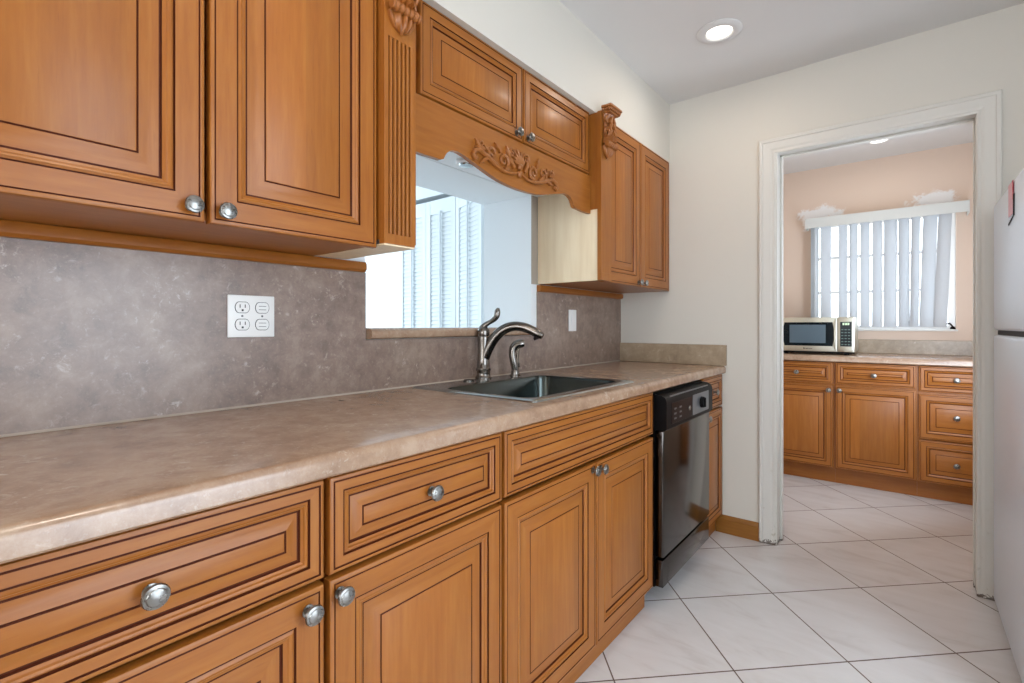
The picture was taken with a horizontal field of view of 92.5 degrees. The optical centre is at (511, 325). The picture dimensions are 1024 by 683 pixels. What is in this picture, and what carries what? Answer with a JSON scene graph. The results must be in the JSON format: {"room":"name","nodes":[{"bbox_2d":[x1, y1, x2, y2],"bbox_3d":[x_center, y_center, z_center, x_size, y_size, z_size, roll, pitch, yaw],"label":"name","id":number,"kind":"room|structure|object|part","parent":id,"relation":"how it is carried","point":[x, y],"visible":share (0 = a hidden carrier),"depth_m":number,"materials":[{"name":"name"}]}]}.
{"room":"kitchen","nodes":[
{"label":"kitchen","id":0,"kind":"room"},
{"bbox_2d":[365,186,450,327],"bbox_3d":[-0.891,-0.083,3.908,2.920,2.434,0.150,0,0,39],"label":"wall","id":1,"kind":"structure","parent":0,"point":[382,272],"depth_m":3.91,"materials":[{"name":"white paint"}]},
{"bbox_2d":[399,203,425,327],"bbox_3d":[-0.741,0.113,3.663,0.300,2.018,0.042,0,0,38],"label":"louvered closet door","id":2,"kind":"structure","parent":1,"relation":"in","point":[412,263],"depth_m":3.64,"materials":[{"name":"white paint"}]},
{"bbox_3d":[-0.750,-0.353,3.651,0.014,0.915,0.013,0,0,38],"label":"tilt rod","id":3,"kind":"part","parent":2,"relation":"part of","materials":[{"name":"white paint"}]},
{"bbox_3d":[-0.739,-0.342,3.665,0.208,0.907,0.012,0,0,38],"label":"louver panel","id":4,"kind":"part","parent":2,"relation":"part of","materials":[{"name":"white paint"}]},
{"bbox_3d":[-0.737,-0.846,3.667,0.208,0.100,0.026,0,0,38],"label":"rail","id":5,"kind":"part","parent":2,"relation":"part of","materials":[{"name":"white paint"}]},
{"bbox_2d":[426,196,455,327],"bbox_3d":[-0.501,0.113,3.468,0.312,2.018,0.042,0,0,40],"label":"louvered closet door","id":6,"kind":"structure","parent":1,"relation":"in","point":[440,213],"depth_m":3.46,"materials":[{"name":"white paint"}]},
{"bbox_3d":[-0.510,-0.353,3.457,0.014,0.915,0.013,0,0,40],"label":"tilt rod","id":7,"kind":"part","parent":6,"relation":"part of","materials":[{"name":"white paint"}]},
{"bbox_3d":[-0.497,-0.846,3.473,0.220,0.100,0.026,0,0,40],"label":"rail","id":8,"kind":"part","parent":6,"relation":"part of","materials":[{"name":"white paint"}]},
{"bbox_3d":[-0.499,-0.342,3.470,0.220,0.907,0.012,0,0,40],"label":"louver panel","id":9,"kind":"part","parent":6,"relation":"part of","materials":[{"name":"white paint"}]},
{"bbox_2d":[456,197,483,327],"bbox_3d":[-0.279,0.113,3.192,0.042,2.018,0.380,0,0,-31],"label":"louvered closet door","id":10,"kind":"structure","parent":1,"relation":"in","point":[469,214],"depth_m":3.18,"materials":[{"name":"white paint"}]},
{"bbox_3d":[-0.274,-0.846,3.195,0.026,0.100,0.288,0,0,-31],"label":"rail","id":11,"kind":"part","parent":10,"relation":"part of","materials":[{"name":"white paint"}]},
{"bbox_3d":[-0.291,-0.353,3.184,0.013,0.915,0.014,0,0,-31],"label":"tilt rod","id":12,"kind":"part","parent":10,"relation":"part of","materials":[{"name":"white paint"}]},
{"bbox_3d":[-0.276,-0.342,3.193,0.012,0.907,0.288,0,0,-31],"label":"louver panel","id":13,"kind":"part","parent":10,"relation":"part of","materials":[{"name":"white paint"}]},
{"bbox_2d":[316,155,618,339],"bbox_3d":[-1.075,-0.083,1.135,0.308,2.434,5.230,0,0,39],"label":"wall","id":14,"kind":"structure","parent":0,"point":[510,215],"depth_m":2.39,"materials":[{"name":"white paint"}]},
{"bbox_2d":[0,219,366,271],"bbox_3d":[-0.801,-0.192,1.214,0.024,0.032,1.015,0,0,39],"label":"trim","id":15,"kind":"structure","parent":14,"relation":"attached to","point":[8,228],"depth_m":1.16,"materials":[{"name":"brown wood"}]},
{"bbox_2d":[0,0,375,255],"bbox_3d":[-0.714,-0.578,1.056,0.356,0.751,0.796,0,0,39],"label":"upper cabinet","id":16,"kind":"object","parent":14,"relation":"attached to","point":[250,124],"visible":1,"depth_m":0.97,"materials":[{"name":"brown wood"}]},
{"bbox_3d":[-0.730,-0.576,0.811,0.020,0.748,0.392,0,0,39],"label":"door","id":17,"kind":"part","parent":16,"relation":"part of","materials":[{"name":"brown wood"}]},
{"bbox_3d":[-0.604,-0.230,0.930,0.028,0.034,0.034,0,0,39],"label":"knob","id":18,"kind":"part","parent":16,"relation":"part of","materials":[{"name":"grey metal"}]},
{"bbox_3d":[-0.568,-0.228,0.977,0.028,0.034,0.034,0,0,39],"label":"knob","id":19,"kind":"part","parent":16,"relation":"part of","materials":[{"name":"grey metal"}]},
{"bbox_3d":[-0.480,-0.576,1.124,0.020,0.748,0.392,0,0,39],"label":"door","id":20,"kind":"part","parent":16,"relation":"part of","materials":[{"name":"brown wood"}]},
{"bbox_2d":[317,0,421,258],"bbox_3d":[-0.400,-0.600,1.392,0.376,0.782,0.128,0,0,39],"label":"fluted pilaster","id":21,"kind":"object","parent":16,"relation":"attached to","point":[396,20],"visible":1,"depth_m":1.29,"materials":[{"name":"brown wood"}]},
{"bbox_3d":[-0.425,-0.211,1.402,0.325,0.004,0.099,0,0,39],"label":"panel","id":22,"kind":"part","parent":21,"relation":"part of","materials":[{"name":"beige wood"}]},
{"bbox_2d":[0,237,620,437],"bbox_3d":[-0.220,0.022,1.949,0.012,0.394,2.889,0,0,39],"label":"backsplash","id":23,"kind":"structure","parent":14,"relation":"attached to","point":[90,335],"depth_m":1.22,"materials":[{"name":"grey stone"}]},
{"bbox_2d":[227,294,273,337],"bbox_3d":[-0.707,-0.025,1.331,0.008,0.113,0.122,0,0,39],"label":"electrical outlet","id":24,"kind":"object","parent":23,"relation":"attached to","point":[247,315],"visible":1,"depth_m":1.33,"materials":[{"name":"white plastic"}]},
{"bbox_2d":[235,319,249,329],"bbox_3d":[-0.721,-0.003,1.310,0.002,0.031,0.038,0,0,39],"label":"receptacle","id":25,"kind":"object","parent":24,"relation":"attached to","point":[240,324],"depth_m":1.31,"materials":[{"name":"white plastic"}]},
{"bbox_2d":[235,302,249,312],"bbox_3d":[-0.721,-0.049,1.310,0.002,0.031,0.038,0,0,39],"label":"receptacle","id":26,"kind":"object","parent":24,"relation":"attached to","point":[240,307],"depth_m":1.31,"materials":[{"name":"white plastic"}]},
{"bbox_2d":[255,319,268,329],"bbox_3d":[-0.688,-0.003,1.351,0.002,0.031,0.038,0,0,39],"label":"receptacle","id":27,"kind":"object","parent":24,"relation":"attached to","point":[260,324],"depth_m":1.35,"materials":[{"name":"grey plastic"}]},
{"bbox_2d":[255,302,268,313],"bbox_3d":[-0.688,-0.049,1.351,0.002,0.031,0.038,0,0,39],"label":"receptacle","id":28,"kind":"object","parent":24,"relation":"attached to","point":[260,307],"depth_m":1.35,"materials":[{"name":"grey plastic"}]},
{"bbox_2d":[569,310,575,330],"bbox_3d":[0.325,-0.028,2.620,0.009,0.114,0.074,0,0,39],"label":"light switch","id":29,"kind":"object","parent":23,"relation":"attached to","point":[572,313],"visible":1,"depth_m":2.61,"materials":[{"name":"white plastic"}]},
{"bbox_2d":[366,327,529,338],"bbox_3d":[-0.203,0.026,1.993,0.087,0.037,0.924,0,0,39],"label":"ledge","id":30,"kind":"object","parent":14,"relation":"attached to","point":[371,333],"visible":0.62,"depth_m":1.78,"materials":[{"name":"brown stone"}]},
{"bbox_2d":[416,0,588,196],"bbox_3d":[-0.073,-0.790,1.881,0.326,0.326,1.036,0,0,39],"label":"upper cabinet","id":31,"kind":"object","parent":14,"relation":"attached to","point":[456,70],"visible":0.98,"depth_m":1.69,"materials":[{"name":"brown wood"}]},
{"bbox_2d":[456,157,473,167],"bbox_3d":[-0.174,-0.615,1.862,0.080,0.024,0.080,0,0,39],"label":"puck light","id":32,"kind":"object","parent":31,"relation":"attached to","point":[461,162],"visible":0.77,"depth_m":1.84,"materials":[{"name":"white plastic"}]},
{"bbox_3d":[-0.120,-0.815,1.621,0.020,0.274,0.490,0,0,39],"label":"door","id":33,"kind":"part","parent":31,"relation":"part of","materials":[{"name":"brown wood"}]},
{"bbox_3d":[-0.092,-0.634,1.896,0.277,0.014,1.036,0,0,39],"label":"underside panel","id":34,"kind":"part","parent":31,"relation":"part of","materials":[{"name":"white paint"}]},
{"bbox_2d":[416,93,589,213],"bbox_3d":[0.030,-0.585,1.798,0.035,0.174,1.036,0,0,39],"label":"valance","id":35,"kind":"object","parent":31,"relation":"attached to","point":[440,130],"visible":1,"depth_m":1.69,"materials":[{"name":"brown wood"}]},
{"bbox_3d":[0.028,-0.699,1.768,0.028,0.034,0.034,0,0,39],"label":"knob","id":36,"kind":"part","parent":31,"relation":"part of","materials":[{"name":"grey metal"}]},
{"bbox_3d":[0.070,-0.699,1.821,0.028,0.034,0.034,0,0,39],"label":"knob","id":37,"kind":"part","parent":31,"relation":"part of","materials":[{"name":"grey metal"}]},
{"bbox_3d":[0.188,-0.815,2.006,0.020,0.274,0.484,0,0,39],"label":"door","id":38,"kind":"part","parent":31,"relation":"part of","materials":[{"name":"brown wood"}]},
{"bbox_2d":[537,285,622,298],"bbox_3d":[0.408,-0.181,2.726,0.024,0.032,0.891,0,0,39],"label":"trim","id":39,"kind":"structure","parent":14,"relation":"attached to","point":[540,288],"depth_m":2.64,"materials":[{"name":"brown wood"}]},
{"bbox_2d":[538,112,668,293],"bbox_3d":[0.540,-0.578,2.624,0.356,0.751,0.884,0,0,39],"label":"upper cabinet","id":40,"kind":"object","parent":14,"relation":"attached to","point":[567,236],"visible":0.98,"depth_m":2.39,"materials":[{"name":"brown wood"}]},
{"bbox_3d":[0.259,-0.578,2.292,0.328,0.749,0.016,0,0,39],"label":"panel","id":41,"kind":"part","parent":40,"relation":"part of","materials":[{"name":"beige wood"}]},
{"bbox_2d":[597,103,621,281],"bbox_3d":[0.438,-0.587,2.195,0.072,0.770,0.112,0,0,39],"label":"pilaster","id":42,"kind":"object","parent":40,"relation":"attached to","point":[606,123],"visible":1,"depth_m":2.18,"materials":[{"name":"brown wood"}]},
{"bbox_3d":[0.538,-0.577,2.396,0.020,0.750,0.390,0,0,39],"label":"door","id":43,"kind":"part","parent":40,"relation":"part of","materials":[{"name":"brown wood"}]},
{"bbox_3d":[0.785,-0.577,2.704,0.020,0.750,0.390,0,0,39],"label":"door","id":44,"kind":"part","parent":40,"relation":"part of","materials":[{"name":"brown wood"}]},
{"bbox_2d":[423,0,669,163],"bbox_3d":[-0.832,-1.127,0.941,0.320,0.346,5.230,0,0,39],"label":"wall","id":45,"kind":"structure","parent":0,"point":[544,38],"depth_m":2.01,"materials":[{"name":"beige paint"}]},
{"bbox_2d":[559,0,1023,174],"bbox_3d":[-0.540,-1.330,2.001,6.050,0.060,7.450,0,0,39],"label":"ceiling","id":46,"kind":"structure","parent":0,"point":[657,39],"depth_m":2.20,"materials":[{"name":"paint"}]},
{"bbox_2d":[697,18,742,43],"bbox_3d":[0.916,-1.295,2.164,0.187,0.010,0.187,0,0,39],"label":"recessed light","id":47,"kind":"object","parent":46,"relation":"in","point":[718,31],"visible":1,"depth_m":2.15,"materials":[{"name":"paint"}]},
{"bbox_3d":[0.916,-1.296,2.164,0.105,0.006,0.105,0,0,39],"label":"bulb","id":48,"kind":"part","parent":47,"relation":"part of","materials":[{"name":"white"}]},
{"bbox_2d":[864,138,893,144],"bbox_3d":[2.567,-1.295,3.428,0.169,0.010,0.169,0,0,39],"label":"recessed light","id":49,"kind":"object","parent":46,"relation":"in","point":[890,139],"visible":0.48,"depth_m":3.46,"materials":[{"name":"paint"}]},
{"bbox_2d":[575,474,1021,682],"bbox_3d":[-0.540,1.159,2.001,6.050,0.050,7.450,0,0,39],"label":"floor","id":50,"kind":"structure","parent":0,"point":[861,584],"depth_m":1.98,"materials":[{"name":"white tile"}]},
{"bbox_2d":[0,479,323,682],"bbox_3d":[-0.704,0.697,0.827,0.632,0.872,0.507,0,0,39],"label":"base cabinet","id":51,"kind":"object","parent":50,"relation":"on","point":[229,593],"visible":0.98,"depth_m":0.68,"materials":[{"name":"brown wood"}]},
{"bbox_3d":[-0.468,0.352,0.641,0.028,0.034,0.034,0,0,39],"label":"knob","id":52,"kind":"part","parent":51,"relation":"part of","materials":[{"name":"grey metal"}]},
{"bbox_3d":[-0.487,0.741,0.653,0.020,0.594,0.503,0,0,39],"label":"door","id":53,"kind":"part","parent":51,"relation":"part of","materials":[{"name":"brown wood"}]},
{"bbox_3d":[-0.330,0.477,0.811,0.028,0.034,0.034,0,0,39],"label":"knob","id":54,"kind":"part","parent":51,"relation":"part of","materials":[{"name":"grey metal"}]},
{"bbox_2d":[316,432,500,682],"bbox_3d":[-0.395,0.697,1.213,0.632,0.872,0.472,0,0,39],"label":"base cabinet","id":55,"kind":"object","parent":50,"relation":"on","point":[411,580],"visible":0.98,"depth_m":1.00,"materials":[{"name":"brown wood"}]},
{"bbox_3d":[-0.293,0.471,0.857,0.028,0.034,0.034,0,0,39],"label":"knob","id":56,"kind":"part","parent":55,"relation":"part of","materials":[{"name":"grey metal"}]},
{"bbox_3d":[-0.178,0.350,1.039,0.020,0.170,0.468,0,0,39],"label":"drawer","id":57,"kind":"part","parent":55,"relation":"part of","materials":[{"name":"brown wood"}]},
{"bbox_3d":[-0.178,0.741,1.039,0.020,0.594,0.468,0,0,39],"label":"door","id":58,"kind":"part","parent":55,"relation":"part of","materials":[{"name":"brown wood"}]},
{"bbox_3d":[-0.160,0.349,1.026,0.028,0.034,0.034,0,0,39],"label":"knob","id":59,"kind":"part","parent":55,"relation":"part of","materials":[{"name":"grey metal"}]},
{"bbox_2d":[497,392,652,682],"bbox_3d":[0.048,0.697,1.767,0.632,0.872,0.933,0,0,39],"label":"base cabinet","id":60,"kind":"object","parent":50,"relation":"on","point":[576,502],"visible":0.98,"depth_m":1.48,"materials":[{"name":"brown wood"}]},
{"bbox_2d":[0,361,725,563],"bbox_3d":[0.022,0.239,1.755,0.634,0.039,2.889,0,0,39],"label":"countertop","id":61,"kind":"structure","parent":60,"relation":"on","point":[59,489],"depth_m":0.90,"materials":[{"name":"brown stone"}]},
{"bbox_2d":[475,308,543,378],"bbox_3d":[-0.010,0.070,1.961,0.284,0.286,0.066,0,0,13],"label":"faucet","id":62,"kind":"object","parent":61,"relation":"on","point":[486,344],"visible":1,"depth_m":1.96,"materials":[{"name":"silver metal"}]},
{"bbox_3d":[-0.094,-0.015,1.984,0.097,0.114,0.051,0,0,4],"label":"lever handle","id":63,"kind":"part","parent":62,"relation":"part of","materials":[{"name":"silver metal"}]},
{"bbox_3d":[-0.004,0.060,1.951,0.268,0.154,0.045,0,0,17],"label":"spout","id":64,"kind":"part","parent":62,"relation":"part of","materials":[{"name":"silver metal"}]},
{"bbox_2d":[413,373,632,402],"bbox_3d":[0.062,0.307,1.820,0.537,0.186,0.664,0,0,39],"label":"sink","id":65,"kind":"object","parent":61,"relation":"in","point":[536,388],"visible":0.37,"depth_m":1.95,"materials":[{"name":"metal"}]},
{"bbox_2d":[509,339,524,375],"bbox_3d":[0.020,0.136,2.086,0.067,0.156,0.048,0,0,8],"label":"sprayer","id":66,"kind":"object","parent":65,"relation":"on","point":[517,344],"visible":1,"depth_m":2.07,"materials":[{"name":"silver metal"}]},
{"bbox_2d":[448,376,615,397],"bbox_3d":[0.090,0.308,1.799,0.380,0.183,0.590,0,0,39],"label":"basin","id":67,"kind":"object","parent":65,"relation":"in","point":[533,386],"depth_m":2.02,"materials":[{"name":"metal"}]},
{"bbox_3d":[0.120,0.741,1.412,0.020,0.594,0.465,0,0,39],"label":"door","id":68,"kind":"part","parent":60,"relation":"part of","materials":[{"name":"brown wood"}]},
{"bbox_3d":[0.265,0.348,1.592,0.020,0.166,0.927,0,0,39],"label":"false drawer","id":69,"kind":"part","parent":60,"relation":"part of","materials":[{"name":"brown wood"}]},
{"bbox_3d":[0.269,0.462,1.560,0.028,0.034,0.034,0,0,39],"label":"knob","id":70,"kind":"part","parent":60,"relation":"part of","materials":[{"name":"grey metal"}]},
{"bbox_3d":[0.302,0.468,1.600,0.028,0.034,0.034,0,0,39],"label":"knob","id":71,"kind":"part","parent":60,"relation":"part of","materials":[{"name":"grey metal"}]},
{"bbox_3d":[0.411,0.741,1.775,0.020,0.594,0.458,0,0,39],"label":"door","id":72,"kind":"part","parent":60,"relation":"part of","materials":[{"name":"brown wood"}]},
{"bbox_2d":[646,380,711,587],"bbox_3d":[0.558,0.703,2.360,0.657,0.861,0.597,0,0,39],"label":"dishwasher","id":73,"kind":"object","parent":50,"relation":"on","point":[680,436],"visible":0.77,"depth_m":2.09,"materials":[{"name":"silver metal"}]},
{"bbox_3d":[0.771,0.992,2.189,0.032,0.108,0.589,0,0,39],"label":"kick panel","id":74,"kind":"part","parent":73,"relation":"part of","materials":[{"name":"silver metal"}]},
{"bbox_3d":[0.772,0.674,2.189,0.034,0.504,0.589,0,0,39],"label":"door panel","id":75,"kind":"part","parent":73,"relation":"part of","materials":[{"name":"silver metal"}]},
{"bbox_3d":[0.721,0.355,2.072,0.002,0.086,0.250,0,0,39],"label":"smoked panel","id":76,"kind":"part","parent":73,"relation":"part of","materials":[{"name":"black plastic"}]},
{"bbox_3d":[0.872,0.353,2.261,0.002,0.090,0.225,0,0,39],"label":"dial plate","id":77,"kind":"part","parent":73,"relation":"part of","materials":[{"name":"grey plastic"}]},
{"bbox_2d":[700,374,721,535],"bbox_3d":[0.830,0.697,2.744,0.632,0.872,0.329,0,0,39],"label":"base cabinet","id":78,"kind":"object","parent":50,"relation":"on","point":[715,415],"visible":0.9,"depth_m":2.59,"materials":[{"name":"brown wood"}]},
{"bbox_3d":[1.048,0.349,2.570,0.020,0.169,0.325,0,0,39],"label":"drawer","id":79,"kind":"part","parent":78,"relation":"part of","materials":[{"name":"brown wood"}]},
{"bbox_3d":[1.048,0.741,2.570,0.020,0.594,0.325,0,0,39],"label":"door","id":80,"kind":"part","parent":78,"relation":"part of","materials":[{"name":"brown wood"}]},
{"bbox_2d":[783,360,834,481],"bbox_3d":[2.282,0.697,3.845,0.464,0.873,0.613,0,0,39],"label":"base cabinet","id":81,"kind":"object","parent":50,"relation":"on","point":[808,386],"visible":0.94,"depth_m":3.59,"materials":[{"name":"brown wood"}]},
{"bbox_3d":[2.112,0.337,3.637,0.450,0.150,0.020,0,0,39],"label":"drawer","id":82,"kind":"part","parent":81,"relation":"part of","materials":[{"name":"brown wood"}]},
{"bbox_3d":[2.112,0.719,3.637,0.450,0.581,0.020,0,0,39],"label":"door","id":83,"kind":"part","parent":81,"relation":"part of","materials":[{"name":"brown wood"}]},
{"bbox_2d":[783,352,972,366],"bbox_3d":[2.615,0.234,3.584,1.396,0.041,0.615,0,0,39],"label":"countertop","id":84,"kind":"structure","parent":81,"relation":"on","point":[882,358],"depth_m":3.38,"materials":[{"name":"brown stone"}]},
{"bbox_2d":[783,317,857,354],"bbox_3d":[2.357,0.075,3.780,0.492,0.276,0.393,0,0,39],"label":"microwave","id":85,"kind":"object","parent":84,"relation":"on","point":[839,335],"visible":0.93,"depth_m":3.62,"materials":[{"name":"silver metal"}]},
{"bbox_3d":[2.214,0.065,3.684,0.385,0.251,0.020,0,0,39],"label":"door","id":86,"kind":"part","parent":85,"relation":"part of","materials":[{"name":"silver metal"}]},
{"bbox_3d":[2.343,0.064,3.555,0.014,0.220,0.026,0,0,39],"label":"handle","id":87,"kind":"part","parent":85,"relation":"part of","materials":[{"name":"silver metal"}]},
{"bbox_3d":[2.406,0.065,3.531,0.100,0.251,0.020,0,0,39],"label":"control panel","id":88,"kind":"part","parent":85,"relation":"part of","materials":[{"name":"silver metal"}]},
{"bbox_2d":[835,362,916,495],"bbox_3d":[2.642,0.697,3.558,0.455,0.873,0.613,0,0,39],"label":"base cabinet","id":89,"kind":"object","parent":50,"relation":"on","point":[876,403],"visible":1,"depth_m":3.34,"materials":[{"name":"brown wood"}]},
{"bbox_3d":[2.473,0.337,3.348,0.436,0.150,0.020,0,0,39],"label":"drawer","id":90,"kind":"part","parent":89,"relation":"part of","materials":[{"name":"brown wood"}]},
{"bbox_3d":[2.473,0.719,3.348,0.436,0.581,0.020,0,0,39],"label":"door","id":91,"kind":"part","parent":89,"relation":"part of","materials":[{"name":"brown wood"}]},
{"bbox_2d":[917,365,972,504],"bbox_3d":[2.971,0.697,3.296,0.385,0.873,0.611,0,0,39],"label":"base cabinet","id":92,"kind":"object","parent":50,"relation":"on","point":[944,393],"visible":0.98,"depth_m":3.12,"materials":[{"name":"brown wood"}]},
{"bbox_3d":[2.802,0.878,3.086,0.369,0.268,0.020,0,0,39],"label":"drawer","id":93,"kind":"part","parent":92,"relation":"part of","materials":[{"name":"brown wood"}]},
{"bbox_3d":[2.802,0.590,3.086,0.369,0.288,0.020,0,0,39],"label":"drawer","id":94,"kind":"part","parent":92,"relation":"part of","materials":[{"name":"brown wood"}]},
{"bbox_3d":[2.802,0.345,3.086,0.369,0.166,0.020,0,0,39],"label":"drawer","id":95,"kind":"part","parent":92,"relation":"part of","materials":[{"name":"brown wood"}]},
{"bbox_3d":[2.787,0.882,3.070,0.034,0.034,0.028,0,0,39],"label":"knob","id":96,"kind":"part","parent":92,"relation":"part of","materials":[{"name":"grey metal"}]},
{"bbox_3d":[2.787,0.583,3.070,0.034,0.034,0.028,0,0,39],"label":"knob","id":97,"kind":"part","parent":92,"relation":"part of","materials":[{"name":"grey metal"}]},
{"bbox_3d":[2.787,0.346,3.070,0.034,0.034,0.028,0,0,39],"label":"knob","id":98,"kind":"part","parent":92,"relation":"part of","materials":[{"name":"grey metal"}]},
{"bbox_2d":[994,168,1023,682],"bbox_3d":[1.965,0.327,1.415,0.745,1.610,0.778,0,0,39],"label":"refrigerator","id":99,"kind":"object","parent":50,"relation":"on","point":[1008,240],"visible":0.93,"depth_m":1.67,"materials":[{"name":"white metal"}]},
{"bbox_3d":[1.704,-0.230,1.635,0.062,0.496,0.762,0,0,39],"label":"freezer door","id":100,"kind":"part","parent":99,"relation":"part of","materials":[{"name":"white metal"}]},
{"bbox_3d":[1.704,0.562,1.635,0.062,1.053,0.762,0,0,39],"label":"door","id":101,"kind":"part","parent":99,"relation":"part of","materials":[{"name":"white metal"}]},
{"bbox_2d":[1008,180,1014,225],"bbox_3d":[1.648,-0.406,1.617,0.003,0.133,0.105,0,0,39],"label":"magnet","id":102,"kind":"object","parent":99,"relation":"attached to","point":[1011,196],"visible":1,"depth_m":1.61,"materials":[{"name":"red plastic"}]},
{"bbox_2d":[621,3,1023,529],"bbox_3d":[1.639,-0.083,2.396,2.920,2.434,0.130,0,0,39],"label":"wall","id":103,"kind":"structure","parent":0,"point":[712,297],"depth_m":2.62,"materials":[{"name":"beige paint"}]},
{"bbox_2d":[620,343,726,365],"bbox_3d":[0.925,0.163,2.872,0.632,0.113,0.018,0,0,39],"label":"side splash","id":104,"kind":"object","parent":103,"relation":"attached to","point":[699,354],"visible":1,"depth_m":2.84,"materials":[{"name":"beige stone"}]},
{"bbox_2d":[716,514,758,541],"bbox_3d":[1.214,1.086,2.644,0.219,0.096,0.014,0,0,39],"label":"baseboard","id":105,"kind":"structure","parent":103,"relation":"attached to","point":[747,529],"depth_m":2.63,"materials":[{"name":"brown wood"}]},
{"bbox_2d":[759,89,1001,600],"bbox_3d":[1.698,0.084,2.346,0.908,2.100,0.164,0,0,39],"label":"door frame","id":106,"kind":"structure","parent":103,"relation":"in","point":[984,110],"depth_m":2.20,"materials":[{"name":"paint"}]},
{"bbox_2d":[783,142,972,340],"bbox_3d":[2.860,-0.083,3.891,1.600,2.434,0.150,0,0,39],"label":"wall","id":107,"kind":"structure","parent":0,"point":[944,174],"depth_m":3.79,"materials":[{"name":"paint"}]},
{"bbox_2d":[819,213,957,330],"bbox_3d":[2.868,-0.406,3.840,0.925,0.891,0.110,0,0,39],"label":"window","id":108,"kind":"structure","parent":107,"relation":"in","point":[952,273],"depth_m":3.59,"materials":[{"name":"white plastic"}]},
{"bbox_2d":[805,199,969,326],"bbox_3d":[2.817,-0.431,3.740,0.984,0.882,0.136,0,0,39],"label":"vertical blinds","id":109,"kind":"object","parent":108,"relation":"attached to","point":[934,290],"visible":0.85,"depth_m":3.71,"materials":[{"name":"plastic"}]},
{"bbox_2d":[855,339,972,355],"bbox_3d":[2.806,0.161,3.823,1.396,0.106,0.022,0,0,39],"label":"backsplash","id":110,"kind":"structure","parent":107,"relation":"attached to","point":[923,347],"depth_m":3.64,"materials":[{"name":"beige stone"}]}
]}

